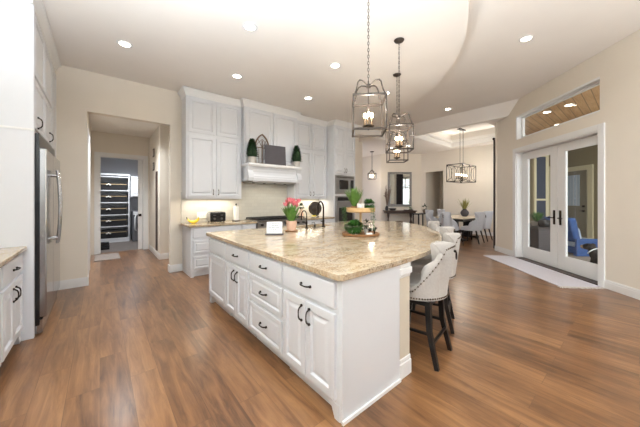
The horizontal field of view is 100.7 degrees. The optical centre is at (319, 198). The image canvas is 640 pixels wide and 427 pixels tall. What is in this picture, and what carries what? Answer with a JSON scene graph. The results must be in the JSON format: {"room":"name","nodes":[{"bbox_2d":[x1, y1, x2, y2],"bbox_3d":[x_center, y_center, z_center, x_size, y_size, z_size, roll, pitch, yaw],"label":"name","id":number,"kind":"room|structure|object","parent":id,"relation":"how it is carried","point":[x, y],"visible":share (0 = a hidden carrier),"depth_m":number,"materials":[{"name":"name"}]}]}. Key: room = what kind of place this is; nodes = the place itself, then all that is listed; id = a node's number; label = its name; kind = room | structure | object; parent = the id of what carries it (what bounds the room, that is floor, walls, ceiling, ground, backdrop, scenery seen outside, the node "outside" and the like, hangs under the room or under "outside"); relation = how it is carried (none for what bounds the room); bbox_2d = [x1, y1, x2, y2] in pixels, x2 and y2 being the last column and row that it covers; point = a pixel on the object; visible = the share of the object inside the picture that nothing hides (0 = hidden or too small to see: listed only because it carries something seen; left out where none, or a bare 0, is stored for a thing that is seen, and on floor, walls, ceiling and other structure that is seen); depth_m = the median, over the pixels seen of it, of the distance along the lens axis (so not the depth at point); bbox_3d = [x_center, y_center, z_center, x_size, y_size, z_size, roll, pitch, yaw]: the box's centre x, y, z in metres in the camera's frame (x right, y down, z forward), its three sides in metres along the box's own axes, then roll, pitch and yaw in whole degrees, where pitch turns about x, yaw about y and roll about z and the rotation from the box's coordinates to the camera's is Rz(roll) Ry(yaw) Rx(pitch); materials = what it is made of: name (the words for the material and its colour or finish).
{"room":"kitchen","nodes":[
{"label":"kitchen","id":0,"kind":"room"},
{"bbox_2d":[88,114,90,257],"bbox_3d":[-4.754,-0.155,5.359,0.130,3.050,2.880,0,0,-40],"label":"wall","id":1,"kind":"structure","parent":0,"point":[89,127],"depth_m":6.17,"materials":[{"name":"paint"}]},
{"bbox_2d":[88,129,89,274],"bbox_3d":[-4.169,0.100,4.773,0.022,2.540,1.070,0,0,-40],"label":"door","id":2,"kind":"structure","parent":1,"relation":"in","point":[88,129],"depth_m":4.44,"materials":[{"name":"white"}]},
{"bbox_2d":[101,157,137,238],"bbox_3d":[-5.676,-0.080,8.168,3.500,2.900,2.380,0,0,-40],"label":"wall","id":3,"kind":"structure","parent":0,"point":[108,165],"depth_m":8.86,"materials":[{"name":"grey paint"}]},
{"bbox_2d":[130,176,137,196],"bbox_3d":[-5.963,-0.410,9.100,0.900,0.680,0.360,0,0,-40],"label":"window","id":4,"kind":"structure","parent":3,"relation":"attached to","point":[133,179],"depth_m":8.75,"materials":[{"name":"white glass"}]},
{"bbox_2d":[91,131,148,254],"bbox_3d":[-4.724,-0.155,7.334,2.700,3.050,0.120,0,0,-40],"label":"wall","id":5,"kind":"structure","parent":0,"point":[105,142],"depth_m":6.79,"materials":[{"name":"paint"}]},
{"bbox_2d":[94,152,147,254],"bbox_3d":[-5.178,0.100,6.943,1.122,2.540,0.142,0,0,-40],"label":"trim","id":6,"kind":"structure","parent":5,"relation":"attached to","point":[97,155],"depth_m":6.67,"materials":[{"name":"white"}]},
{"bbox_2d":[138,160,141,248],"bbox_3d":[-4.866,0.152,7.172,0.095,2.415,0.083,0,0,-40],"label":"door","id":7,"kind":"structure","parent":5,"relation":"in","point":[139,161],"depth_m":7.17,"materials":[{"name":"white"}]},
{"bbox_2d":[89,114,165,137],"bbox_3d":[-3.716,-1.730,6.221,2.570,0.100,2.880,0,0,-40],"label":"ceiling","id":8,"kind":"structure","parent":0,"point":[99,123],"depth_m":6.14,"materials":[{"name":"paint"}]},
{"bbox_2d":[149,125,168,253],"bbox_3d":[-3.933,-0.155,6.820,0.580,3.050,1.680,0,0,-40],"label":"wall","id":9,"kind":"structure","parent":0,"point":[159,140],"depth_m":6.09,"materials":[{"name":"paint"}]},
{"bbox_2d":[155,171,157,250],"bbox_3d":[-3.861,0.280,6.257,0.022,1.860,0.160,0,0,-40],"label":"board","id":10,"kind":"object","parent":9,"relation":"attached to","point":[156,172],"visible":1,"depth_m":6.20,"materials":[{"name":"brown wood"}]},
{"bbox_2d":[55,65,358,280],"bbox_3d":[-1.735,-0.330,5.902,7.570,3.400,0.142,0,0,-40],"label":"wall","id":11,"kind":"structure","parent":0,"point":[80,93],"depth_m":4.41,"materials":[{"name":"paint"}]},
{"bbox_2d":[59,264,181,289],"bbox_3d":[-1.435,1.302,6.159,6.780,0.135,0.162,0,0,-40],"label":"baseboard","id":12,"kind":"structure","parent":11,"relation":"attached to","point":[78,282],"depth_m":4.14,"materials":[{"name":"white"}]},
{"bbox_2d":[178,86,240,198],"bbox_3d":[-2.138,-1.010,5.221,1.120,2.010,0.406,0,0,-40],"label":"upper cabinet","id":13,"kind":"object","parent":11,"relation":"attached to","point":[211,122],"visible":1,"depth_m":5.07,"materials":[{"name":"white"}]},
{"bbox_2d":[240,98,300,165],"bbox_3d":[-1.161,-1.377,5.954,1.448,1.295,0.526,0,0,-40],"label":"upper cabinet","id":14,"kind":"object","parent":11,"relation":"attached to","point":[278,125],"visible":0.62,"depth_m":5.69,"materials":[{"name":"white"}]},
{"bbox_2d":[241,162,301,184],"bbox_3d":[-1.118,-0.530,5.886,1.290,0.390,0.666,0,0,-40],"label":"range hood","id":15,"kind":"object","parent":11,"relation":"attached to","point":[256,173],"visible":0.92,"depth_m":5.58,"materials":[{"name":"white"}]},
{"bbox_2d":[246,138,258,162],"bbox_3d":[-1.362,-0.975,5.331,0.273,0.499,0.272,0,0,-40],"label":"topiary","id":16,"kind":"object","parent":15,"relation":"on","point":[252,152],"visible":1,"depth_m":5.26,"materials":[{"name":"plant"}]},
{"bbox_2d":[241,162,301,169],"bbox_3d":[-1.118,-0.693,5.886,1.290,0.065,0.666,0,0,-40],"label":"mantel shelf","id":17,"kind":"object","parent":15,"relation":"attached to","point":[246,165],"depth_m":5.52,"materials":[{"name":"white"}]},
{"bbox_2d":[264,144,285,165],"bbox_3d":[-0.956,-0.936,5.692,0.490,0.420,0.045,0,0,-36],"label":"chalkboard","id":18,"kind":"object","parent":15,"relation":"on","point":[275,155],"visible":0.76,"depth_m":5.68,"materials":[{"name":"stone"}]},
{"bbox_2d":[291,145,301,166],"bbox_3d":[-0.528,-0.975,6.024,0.273,0.499,0.272,0,0,-40],"label":"topiary","id":19,"kind":"object","parent":15,"relation":"on","point":[296,159],"visible":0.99,"depth_m":5.96,"materials":[{"name":"green plant"}]},
{"bbox_2d":[287,115,327,198],"bbox_3d":[-0.301,-1.010,6.746,1.015,2.010,0.406,0,0,-40],"label":"upper cabinet","id":20,"kind":"object","parent":11,"relation":"attached to","point":[311,132],"visible":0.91,"depth_m":6.64,"materials":[{"name":"white"}]},
{"bbox_2d":[0,233,639,426],"bbox_3d":[1.399,1.420,5.516,17.200,0.100,15.700,0,0,-40],"label":"floor","id":21,"kind":"structure","parent":0,"point":[143,344],"depth_m":2.22,"materials":[{"name":"brown wood"}]},
{"bbox_2d":[0,269,0,365],"bbox_3d":[-2.398,0.932,1.541,0.658,0.876,0.715,0,0,-40],"label":"base cabinet","id":22,"kind":"object","parent":21,"relation":"on","point":[0,269],"visible":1,"depth_m":1.97,"materials":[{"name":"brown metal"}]},
{"bbox_2d":[0,246,26,267],"bbox_3d":[-2.628,0.475,1.801,0.653,0.038,1.468,0,0,-40],"label":"countertop","id":23,"kind":"structure","parent":22,"relation":"on","point":[8,254],"depth_m":2.26,"materials":[{"name":"stone"}]},
{"bbox_2d":[0,253,22,362],"bbox_3d":[-2.858,0.932,2.095,0.658,0.876,0.715,0,0,-40],"label":"base cabinet","id":24,"kind":"object","parent":21,"relation":"on","point":[11,292],"visible":0.98,"depth_m":2.23,"materials":[{"name":"white wood"}]},
{"bbox_2d":[0,0,34,340],"bbox_3d":[-3.094,-0.270,2.398,0.703,3.280,0.048,0,0,-40],"label":"panel","id":25,"kind":"object","parent":21,"relation":"on","point":[17,17],"visible":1,"depth_m":2.55,"materials":[{"name":"white"}]},
{"bbox_2d":[21,0,60,156],"bbox_3d":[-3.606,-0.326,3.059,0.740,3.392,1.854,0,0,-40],"label":"upper cabinet","id":26,"kind":"object","parent":25,"relation":"attached to","point":[47,61],"visible":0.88,"depth_m":3.10,"materials":[{"name":"white"}]},
{"bbox_2d":[35,132,61,334],"bbox_3d":[-3.431,0.350,2.953,0.812,2.040,1.232,0,0,-40],"label":"refrigerator","id":27,"kind":"object","parent":21,"relation":"on","point":[48,187],"visible":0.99,"depth_m":2.76,"materials":[{"name":"silver metal"}]},
{"bbox_2d":[94,253,119,261],"bbox_3d":[-5.026,1.363,6.258,0.460,0.011,0.850,0,0,-40],"label":"mat","id":28,"kind":"object","parent":21,"relation":"on","point":[101,257],"visible":1,"depth_m":6.15,"materials":[{"name":"fabric"}]},
{"bbox_2d":[101,173,129,242],"bbox_3d":[-6.739,0.285,8.422,1.130,2.170,0.410,0,0,-40],"label":"storage shelf","id":29,"kind":"object","parent":21,"relation":"on","point":[105,177],"visible":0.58,"depth_m":8.60,"materials":[{"name":"wood"}]},
{"bbox_2d":[101,229,126,238],"bbox_3d":[-6.717,1.114,8.412,0.950,0.250,0.364,0,0,-40],"label":"storage basket","id":30,"kind":"object","parent":29,"relation":"on","point":[114,233],"visible":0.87,"depth_m":8.40,"materials":[{"name":"black"}]},
{"bbox_2d":[101,217,126,226],"bbox_3d":[-6.717,0.734,8.412,0.950,0.250,0.364,0,0,-40],"label":"storage basket","id":31,"kind":"object","parent":29,"relation":"on","point":[122,221],"visible":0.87,"depth_m":8.39,"materials":[{"name":"black"}]},
{"bbox_2d":[101,206,126,214],"bbox_3d":[-6.717,0.364,8.412,0.950,0.250,0.364,0,0,-40],"label":"storage basket","id":32,"kind":"object","parent":29,"relation":"on","point":[105,210],"visible":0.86,"depth_m":8.40,"materials":[{"name":"black"}]},
{"bbox_2d":[101,194,126,201],"bbox_3d":[-6.717,-0.026,8.412,0.950,0.250,0.364,0,0,-40],"label":"storage basket","id":33,"kind":"object","parent":29,"relation":"on","point":[104,197],"visible":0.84,"depth_m":8.39,"materials":[{"name":"black"}]},
{"bbox_2d":[101,182,126,189],"bbox_3d":[-6.717,-0.406,8.412,0.950,0.250,0.364,0,0,-40],"label":"storage basket","id":34,"kind":"object","parent":29,"relation":"on","point":[104,185],"visible":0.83,"depth_m":8.38,"materials":[{"name":"black"}]},
{"bbox_2d":[131,210,137,240],"bbox_3d":[-5.910,0.875,8.904,0.680,0.970,0.688,0,0,-40],"label":"washing machine","id":35,"kind":"object","parent":21,"relation":"on","point":[134,214],"visible":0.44,"depth_m":8.52,"materials":[{"name":"grey"}]},
{"bbox_2d":[182,224,240,277],"bbox_3d":[-2.063,0.932,5.099,0.920,0.876,0.658,0,0,-40],"label":"base cabinet","id":36,"kind":"object","parent":21,"relation":"on","point":[195,242],"visible":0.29,"depth_m":4.72,"materials":[{"name":"white wood"}]},
{"bbox_2d":[180,220,256,227],"bbox_3d":[-1.963,0.475,5.202,1.275,0.038,0.642,0,0,-40],"label":"countertop","id":37,"kind":"structure","parent":36,"relation":"on","point":[229,222],"depth_m":4.96,"materials":[{"name":"stone"}]},
{"bbox_2d":[207,211,225,221],"bbox_3d":[-2.069,0.354,5.294,0.312,0.202,0.250,0,0,-40],"label":"toaster","id":38,"kind":"object","parent":37,"relation":"on","point":[215,216],"visible":0.98,"depth_m":5.21,"materials":[{"name":"black plastic"}]},
{"bbox_2d":[209,237,231,315],"bbox_3d":[-1.050,0.932,3.486,0.622,0.876,0.615,0,0,-40],"label":"base cabinet","id":39,"kind":"object","parent":21,"relation":"on","point":[217,248],"visible":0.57,"depth_m":3.26,"materials":[{"name":"white wood"}]},
{"bbox_2d":[226,243,256,336],"bbox_3d":[-0.669,0.932,2.999,0.658,0.876,0.620,0,0,-40],"label":"base cabinet","id":40,"kind":"object","parent":21,"relation":"on","point":[237,263],"visible":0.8,"depth_m":2.77,"materials":[{"name":"white wood"}]},
{"bbox_2d":[249,251,289,366],"bbox_3d":[-0.273,0.932,2.522,0.658,0.876,0.620,0,0,-40],"label":"base cabinet","id":41,"kind":"object","parent":21,"relation":"on","point":[266,287],"visible":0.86,"depth_m":2.29,"materials":[{"name":"white wood"}]},
{"bbox_2d":[245,215,305,227],"bbox_3d":[-0.969,0.886,5.962,1.215,0.968,0.717,0,0,-40],"label":"gas range","id":42,"kind":"object","parent":21,"relation":"on","point":[262,221],"visible":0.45,"depth_m":5.70,"materials":[{"name":"silver metal"}]},
{"bbox_2d":[245,218,305,221],"bbox_3d":[-0.983,0.455,5.978,1.215,0.030,0.675,0,0,-40],"label":"cooktop","id":43,"kind":"object","parent":42,"relation":"in","point":[251,219],"depth_m":5.67,"materials":[{"name":"metal"}]},
{"bbox_2d":[283,263,339,422],"bbox_3d":[0.128,0.932,2.039,0.658,0.876,0.635,0,0,-40],"label":"base cabinet","id":44,"kind":"object","parent":21,"relation":"on","point":[311,301],"visible":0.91,"depth_m":1.80,"materials":[{"name":"white wood"}]},
{"bbox_2d":[307,219,333,223],"bbox_3d":[-0.166,0.932,6.674,0.900,0.876,0.658,0,0,-40],"label":"base cabinet","id":45,"kind":"object","parent":21,"relation":"on","point":[318,221],"visible":0.09,"depth_m":6.44,"materials":[{"name":"white wood"}]},
{"bbox_2d":[304,216,334,219],"bbox_3d":[-0.179,0.475,6.683,0.913,0.038,0.642,0,0,-40],"label":"countertop","id":46,"kind":"structure","parent":45,"relation":"on","point":[308,217],"depth_m":6.53,"materials":[{"name":"stone"}]},
{"bbox_2d":[309,202,321,216],"bbox_3d":[-0.123,0.261,6.784,0.348,0.389,0.105,0,0,-15],"label":"dish","id":47,"kind":"object","parent":46,"relation":"on","point":[313,206],"visible":0.83,"depth_m":6.74,"materials":[{"name":"black metal"}]},
{"bbox_2d":[319,119,358,221],"bbox_3d":[0.515,-0.328,7.249,0.870,3.395,0.676,0,0,-40],"label":"oven tower","id":48,"kind":"object","parent":21,"relation":"on","point":[340,141],"visible":0.55,"depth_m":6.92,"materials":[{"name":"white"}]},
{"bbox_2d":[335,175,353,193],"bbox_3d":[0.526,-0.375,7.181,0.714,0.484,0.462,0,0,-40],"label":"microwave","id":49,"kind":"object","parent":48,"relation":"in","point":[342,182],"visible":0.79,"depth_m":6.96,"materials":[{"name":"silver metal"}]},
{"bbox_2d":[335,196,354,221],"bbox_3d":[0.550,0.315,7.152,0.714,0.780,0.526,0,0,-40],"label":"wall oven","id":50,"kind":"object","parent":48,"relation":"in","point":[341,202],"visible":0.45,"depth_m":6.91,"materials":[{"name":"silver metal"}]},
{"bbox_2d":[340,265,400,425],"bbox_3d":[0.365,0.932,1.802,0.611,0.876,0.030,0,0,-40],"label":"island end panel","id":51,"kind":"object","parent":21,"relation":"on","point":[370,303],"visible":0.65,"depth_m":1.76,"materials":[{"name":"white"}]},
{"bbox_2d":[383,210,416,222],"bbox_3d":[3.547,0.940,11.780,1.420,0.860,0.370,0,0,0],"label":"console table","id":52,"kind":"object","parent":21,"relation":"on","point":[388,212],"visible":0.62,"depth_m":11.73,"materials":[{"name":"brown wood"}]},
{"bbox_2d":[400,262,411,379],"bbox_3d":[0.614,0.932,2.102,0.164,0.876,0.164,0,0,-40],"label":"island column","id":53,"kind":"structure","parent":21,"relation":"on","point":[405,269],"depth_m":2.05,"materials":[{"name":"paint"}]},
{"bbox_2d":[424,210,437,226],"bbox_3d":[4.069,0.882,9.501,0.549,0.984,0.662,0,0,-40],"label":"dining chair","id":54,"kind":"object","parent":21,"relation":"on","point":[429,213],"visible":0.34,"depth_m":9.60,"materials":[{"name":"grey fabric"}]},
{"bbox_2d":[409,241,457,371],"bbox_3d":[0.917,0.870,2.381,0.570,1.010,0.526,0,0,40],"label":"counter stool","id":55,"kind":"object","parent":21,"relation":"on","point":[429,286],"visible":0.84,"depth_m":2.19,"materials":[{"name":"beige fabric"}]},
{"bbox_2d":[428,221,441,232],"bbox_3d":[1.711,0.870,4.363,0.570,1.010,0.526,0,0,-2],"label":"counter stool","id":56,"kind":"object","parent":21,"relation":"on","point":[434,225],"visible":0.14,"depth_m":4.30,"materials":[{"name":"beige fabric"}]},
{"bbox_2d":[409,232,463,333],"bbox_3d":[1.278,0.870,2.958,0.570,1.010,0.526,0,0,27],"label":"counter stool","id":57,"kind":"object","parent":21,"relation":"on","point":[417,265],"visible":0.34,"depth_m":2.84,"materials":[{"name":"beige fabric"}]},
{"bbox_2d":[420,226,455,307],"bbox_3d":[1.517,0.870,3.563,0.570,1.010,0.526,0,0,14],"label":"counter stool","id":58,"kind":"object","parent":21,"relation":"on","point":[442,229],"visible":0.12,"depth_m":3.47,"materials":[{"name":"beige fabric"}]},
{"bbox_2d":[439,212,458,232],"bbox_3d":[4.025,0.882,8.332,0.662,0.984,0.549,0,0,-40],"label":"dining chair","id":59,"kind":"object","parent":21,"relation":"on","point":[445,218],"visible":0.59,"depth_m":8.15,"materials":[{"name":"grey fabric"}]},
{"bbox_2d":[435,215,478,240],"bbox_3d":[4.924,0.988,9.254,1.800,0.765,0.950,0,0,-40],"label":"dining table","id":60,"kind":"object","parent":21,"relation":"on","point":[458,218],"visible":0.41,"depth_m":9.15,"materials":[{"name":"brown wood"}]},
{"bbox_2d":[458,198,469,216],"bbox_3d":[5.007,0.274,9.171,0.426,0.660,0.515,0,0,-25],"label":"vase","id":61,"kind":"object","parent":60,"relation":"on","point":[464,212],"visible":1,"depth_m":9.12,"materials":[{"name":"stone"}]},
{"bbox_2d":[461,212,485,243],"bbox_3d":[4.834,0.882,8.314,0.549,0.984,0.662,0,0,-40],"label":"dining chair","id":62,"kind":"object","parent":21,"relation":"on","point":[476,225],"visible":1,"depth_m":8.12,"materials":[{"name":"grey fabric"}]},
{"bbox_2d":[471,211,492,241],"bbox_3d":[5.414,0.882,8.821,0.549,0.984,0.662,0,0,-40],"label":"dining chair","id":63,"kind":"object","parent":21,"relation":"on","point":[489,214],"visible":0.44,"depth_m":8.61,"materials":[{"name":"grey fabric"}]},
{"bbox_2d":[492,138,494,248],"bbox_3d":[4.910,-0.158,7.350,0.575,3.015,0.069,0,0,-40],"label":"curtain","id":64,"kind":"object","parent":21,"relation":"on","point":[493,139],"visible":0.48,"depth_m":7.21,"materials":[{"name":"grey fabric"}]},
{"bbox_2d":[483,255,604,288],"bbox_3d":[4.134,1.364,5.205,0.659,0.010,2.371,0,0,5],"label":"runner rug","id":65,"kind":"object","parent":21,"relation":"on","point":[562,280],"visible":1,"depth_m":4.83,"materials":[{"name":"grey carpet"}]},
{"bbox_2d":[43,0,639,156],"bbox_3d":[2.058,-2.220,4.958,17.500,0.380,14.000,0,0,-40],"label":"ceiling","id":66,"kind":"structure","parent":0,"point":[196,44],"depth_m":3.72,"materials":[{"name":"paint"}]},
{"bbox_2d":[242,22,257,31],"bbox_3d":[-0.825,-2.026,3.123,0.180,0.008,0.180,0,0,-40],"label":"recessed light","id":67,"kind":"object","parent":66,"relation":"in","point":[248,26],"visible":1,"depth_m":3.11,"materials":[{"name":"white"}]},
{"bbox_2d":[352,0,386,136],"bbox_3d":[0.448,-1.317,2.451,0.297,1.422,0.299,0,0,5],"label":"pendant lantern","id":68,"kind":"object","parent":66,"relation":"hanging from","point":[368,126],"visible":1,"depth_m":2.44,"materials":[{"name":"grey metal"}]},
{"bbox_2d":[363,112,373,126],"bbox_3d":[0.448,-0.715,2.451,0.110,0.159,0.110,0,0,-40],"label":"candle","id":69,"kind":"object","parent":68,"relation":"on","point":[368,114],"depth_m":2.44,"materials":[{"name":"beige wax"}]},
{"bbox_2d":[386,73,408,162],"bbox_3d":[1.255,-1.317,4.321,0.297,1.422,0.299,0,0,5],"label":"pendant lantern","id":70,"kind":"object","parent":66,"relation":"hanging from","point":[396,156],"visible":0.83,"depth_m":4.31,"materials":[{"name":"grey metal"}]},
{"bbox_2d":[385,37,413,153],"bbox_3d":[1.010,-1.317,3.386,0.297,1.422,0.299,0,0,5],"label":"pendant lantern","id":71,"kind":"object","parent":66,"relation":"hanging from","point":[399,40],"visible":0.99,"depth_m":3.38,"materials":[{"name":"grey metal"}]},
{"bbox_2d":[395,136,402,147],"bbox_3d":[1.010,-0.715,3.386,0.110,0.159,0.110,0,0,-40],"label":"candle","id":72,"kind":"object","parent":71,"relation":"on","point":[397,146],"depth_m":3.37,"materials":[{"name":"beige wax"}]},
{"bbox_2d":[359,142,361,202],"bbox_3d":[0.850,-0.330,9.011,1.620,3.400,0.140,0,0,-40],"label":"wall","id":73,"kind":"structure","parent":0,"point":[360,143],"depth_m":9.41,"materials":[{"name":"paint"}]},
{"bbox_2d":[362,154,380,220],"bbox_3d":[0.935,-0.330,11.883,3.420,3.400,2.147,0,0,-40],"label":"wall","id":74,"kind":"structure","parent":0,"point":[372,188],"depth_m":12.40,"materials":[{"name":"paint"}]},
{"bbox_2d":[381,154,420,224],"bbox_3d":[3.663,-0.330,12.055,1.831,3.400,0.120,0,0,0],"label":"wall","id":75,"kind":"structure","parent":0,"point":[413,165],"depth_m":11.99,"materials":[{"name":"paint"}]},
{"bbox_2d":[388,172,411,206],"bbox_3d":[3.600,-0.440,11.977,1.080,1.560,0.033,0,0,0],"label":"wall mirror","id":76,"kind":"object","parent":75,"relation":"attached to","point":[400,183],"visible":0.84,"depth_m":11.98,"materials":[{"name":"silver glass"}]},
{"bbox_2d":[427,171,442,220],"bbox_3d":[5.898,-0.330,11.948,1.660,3.400,1.650,0,0,-40],"label":"wall","id":77,"kind":"structure","parent":0,"point":[434,179],"depth_m":12.43,"materials":[{"name":"paint"}]},
{"bbox_2d":[421,144,492,231],"bbox_3d":[5.875,-0.330,10.544,0.150,3.400,3.880,0,0,-40],"label":"wall","id":78,"kind":"structure","parent":0,"point":[480,193],"depth_m":10.59,"materials":[{"name":"paint"}]},
{"bbox_2d":[433,122,494,138],"bbox_3d":[4.789,-2.461,8.720,2.990,0.199,2.400,0,0,-40],"label":"ceiling","id":79,"kind":"structure","parent":0,"point":[482,128],"depth_m":9.67,"materials":[{"name":"paint"}]},
{"bbox_2d":[446,128,475,182],"bbox_3d":[5.079,-1.549,9.506,1.182,1.900,0.542,0,0,-40],"label":"linear chandelier","id":80,"kind":"object","parent":79,"relation":"hanging from","point":[460,129],"visible":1,"depth_m":9.42,"materials":[{"name":"brown metal"}]},
{"bbox_2d":[496,122,525,245],"bbox_3d":[5.948,-0.330,8.005,3.280,3.400,0.120,0,0,-40],"label":"wall","id":81,"kind":"structure","parent":0,"point":[496,122],"depth_m":6.99,"materials":[{"name":"paint"}]},
{"bbox_2d":[530,158,533,222],"bbox_3d":[6.986,-0.260,8.451,0.450,3.460,0.120,0,0,5],"label":"wall","id":82,"kind":"structure","parent":0,"point":[531,160],"depth_m":8.47,"materials":[{"name":"beige paint"}]},
{"bbox_2d":[534,155,548,219],"bbox_3d":[6.994,-0.030,8.375,0.420,2.800,0.030,0,0,5],"label":"window","id":83,"kind":"structure","parent":82,"relation":"in","point":[541,164],"depth_m":8.37,"materials":[{"name":"beige"}]},
{"bbox_2d":[525,85,599,134],"bbox_3d":[6.666,-2.040,5.985,3.830,0.100,9.150,0,0,5],"label":"ceiling","id":84,"kind":"structure","parent":0,"point":[587,102],"depth_m":6.03,"materials":[{"name":"brown wood"}]},
{"bbox_2d":[495,29,639,289],"bbox_3d":[4.343,-0.470,2.595,0.170,3.680,8.970,0,0,5],"label":"wall","id":85,"kind":"structure","parent":0,"point":[617,66],"depth_m":3.99,"materials":[{"name":"paint"}]},
{"bbox_2d":[415,122,494,146],"bbox_3d":[4.789,-2.161,8.720,2.790,0.258,2.200,0,0,-40],"label":"trim","id":86,"kind":"structure","parent":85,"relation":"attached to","point":[428,137],"depth_m":9.71,"materials":[{"name":"white"}]},
{"bbox_2d":[522,145,557,267],"bbox_3d":[4.653,0.145,5.662,0.111,2.400,1.019,0,0,5],"label":"door","id":87,"kind":"structure","parent":85,"relation":"in","point":[550,258],"depth_m":5.51,"materials":[{"name":"white"}]},
{"bbox_2d":[516,257,597,284],"bbox_3d":[4.569,1.359,5.185,0.200,0.022,1.990,0,0,5],"label":"threshold","id":88,"kind":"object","parent":85,"relation":"attached to","point":[595,282],"depth_m":4.93,"materials":[{"name":"brown"}]},
{"bbox_2d":[516,76,599,139],"bbox_3d":[4.581,-1.655,5.184,0.174,0.550,2.050,0,0,5],"label":"window","id":89,"kind":"structure","parent":85,"relation":"in","point":[520,119],"depth_m":5.20,"materials":[{"name":"white"}]},
{"bbox_2d":[513,122,604,287],"bbox_3d":[4.572,0.095,5.185,0.192,2.550,2.230,0,0,5],"label":"trim","id":90,"kind":"structure","parent":85,"relation":"attached to","point":[599,129],"depth_m":4.69,"materials":[{"name":"white"}]},
{"bbox_2d":[495,245,639,299],"bbox_3d":[4.251,1.302,2.603,0.016,0.135,8.970,0,0,5],"label":"baseboard","id":91,"kind":"structure","parent":85,"relation":"attached to","point":[620,288],"depth_m":3.88,"materials":[{"name":"white"}]},
{"bbox_2d":[557,135,597,280],"bbox_3d":[4.561,0.145,4.671,0.111,2.400,0.959,0,0,5],"label":"door","id":92,"kind":"structure","parent":85,"relation":"in","point":[586,269],"depth_m":4.96,"materials":[{"name":"white"}]},
{"bbox_2d":[549,145,597,238],"bbox_3d":[8.504,-0.260,6.040,0.182,3.460,9.600,0,0,5],"label":"wall","id":93,"kind":"structure","parent":0,"point":[586,155],"depth_m":8.43,"materials":[{"name":"beige paint"}]},
{"bbox_2d":[549,164,593,238],"bbox_3d":[8.691,0.070,9.347,0.061,2.640,1.980,0,0,5],"label":"trim","id":94,"kind":"structure","parent":93,"relation":"attached to","point":[590,168],"depth_m":8.46,"materials":[{"name":"beige"}]},
{"bbox_2d":[568,170,586,237],"bbox_3d":[8.633,0.225,8.951,0.101,2.330,0.800,0,0,5],"label":"door","id":95,"kind":"structure","parent":93,"relation":"in","point":[577,180],"depth_m":8.84,"materials":[{"name":"brown"}]},
{"bbox_2d":[568,252,590,261],"bbox_3d":[9.739,1.440,6.629,9.830,0.100,21.000,0,0,5],"label":"floor","id":96,"kind":"structure","parent":0,"point":[584,258],"depth_m":6.30,"materials":[{"name":"concrete"}]},
{"bbox_2d":[530,223,549,251],"bbox_3d":[5.429,1.025,6.777,0.560,0.730,1.240,0,0,5],"label":"planter","id":97,"kind":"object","parent":96,"relation":"on","point":[539,236],"depth_m":6.22,"materials":[{"name":"grey"}]},
{"bbox_2d":[531,211,543,225],"bbox_3d":[5.315,0.481,6.511,0.362,0.355,0.390,0,0,-40],"label":"plant","id":98,"kind":"object","parent":97,"relation":"on","point":[537,216],"visible":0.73,"depth_m":6.47,"materials":[{"name":"green plant"}]},
{"bbox_2d":[545,216,597,255],"bbox_3d":[6.610,0.930,6.896,0.910,0.920,0.960,0,0,0],"label":"patio chair","id":99,"kind":"object","parent":96,"relation":"on","point":[575,240],"visible":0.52,"depth_m":6.50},
{"bbox_2d":[545,216,579,241],"bbox_3d":[6.285,0.770,6.897,0.260,0.599,0.800,0,0,0],"label":"cushion","id":100,"kind":"object","parent":99,"relation":"on","point":[573,230],"depth_m":6.52,"materials":[{"name":"fabric"}]},
{"bbox_2d":[568,237,588,246],"bbox_3d":[6.675,1.110,6.896,0.780,0.160,0.800,0,0,0],"label":"seat cushion","id":101,"kind":"object","parent":99,"relation":"on","point":[571,242],"depth_m":6.62,"materials":[{"name":"blue fabric"}]},
{"bbox_2d":[580,243,597,263],"bbox_3d":[5.359,1.131,5.039,0.305,0.521,0.678,0,0,-15],"label":"dog","id":102,"kind":"object","parent":96,"relation":"on","point":[592,249],"visible":0.3,"depth_m":5.12},
{"bbox_3d":[0.720,0.932,3.743,2.421,0.876,2.480,0,0,-40],"label":"wall","id":103,"kind":"structure","parent":0,"visible":0},
{"bbox_2d":[206,220,441,280],"bbox_3d":[0.627,0.474,3.705,3.508,0.040,2.640,0,0,-40],"label":"countertop","id":104,"kind":"structure","parent":103,"relation":"on","point":[325,251],"depth_m":2.53,"materials":[{"name":"stone"}]},
{"bbox_2d":[265,222,283,234],"bbox_3d":[-0.576,0.371,3.356,0.230,0.165,0.090,0,0,-4],"label":"sign","id":105,"kind":"object","parent":104,"relation":"on","point":[273,228],"visible":1,"depth_m":3.34,"materials":[{"name":"paper"}]},
{"bbox_2d":[281,197,300,231],"bbox_3d":[-0.414,0.215,3.720,0.319,0.477,0.324,0,0,25],"label":"potted plant","id":106,"kind":"object","parent":104,"relation":"on","point":[289,211],"visible":1,"depth_m":3.66,"materials":[{"name":"green plant"}]},
{"bbox_2d":[342,207,378,236],"bbox_3d":[0.514,0.281,3.365,0.470,0.345,0.470,0,0,-40],"label":"tiered tray","id":107,"kind":"object","parent":104,"relation":"on","point":[360,211],"visible":0.83,"depth_m":3.22,"materials":[{"name":"brown wood"}]},
{"bbox_2d":[344,186,363,207],"bbox_3d":[0.445,-0.009,3.386,0.289,0.319,0.282,0,0,11],"label":"grass plant","id":108,"kind":"object","parent":107,"relation":"on","point":[355,196],"visible":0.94,"depth_m":3.34,"materials":[{"name":"green plant"}]},
{"bbox_2d":[345,219,363,234],"bbox_3d":[0.432,0.345,3.304,0.273,0.198,0.257,0,0,-40],"label":"bush","id":109,"kind":"object","parent":107,"relation":"on","point":[352,230],"visible":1,"depth_m":3.25,"materials":[{"name":"green plant"}]},
{"bbox_2d":[346,207,374,212],"bbox_3d":[0.514,0.138,3.365,0.370,0.060,0.370,0,0,-40],"label":"tray","id":110,"kind":"object","parent":107,"relation":"on","point":[348,209],"depth_m":3.20,"materials":[{"name":"brown wood"}]},
{"bbox_2d":[342,231,378,236],"bbox_3d":[0.514,0.439,3.365,0.470,0.028,0.470,0,0,-40],"label":"tray","id":111,"kind":"object","parent":107,"relation":"on","point":[344,233],"depth_m":3.23,"materials":[{"name":"brown wood"}]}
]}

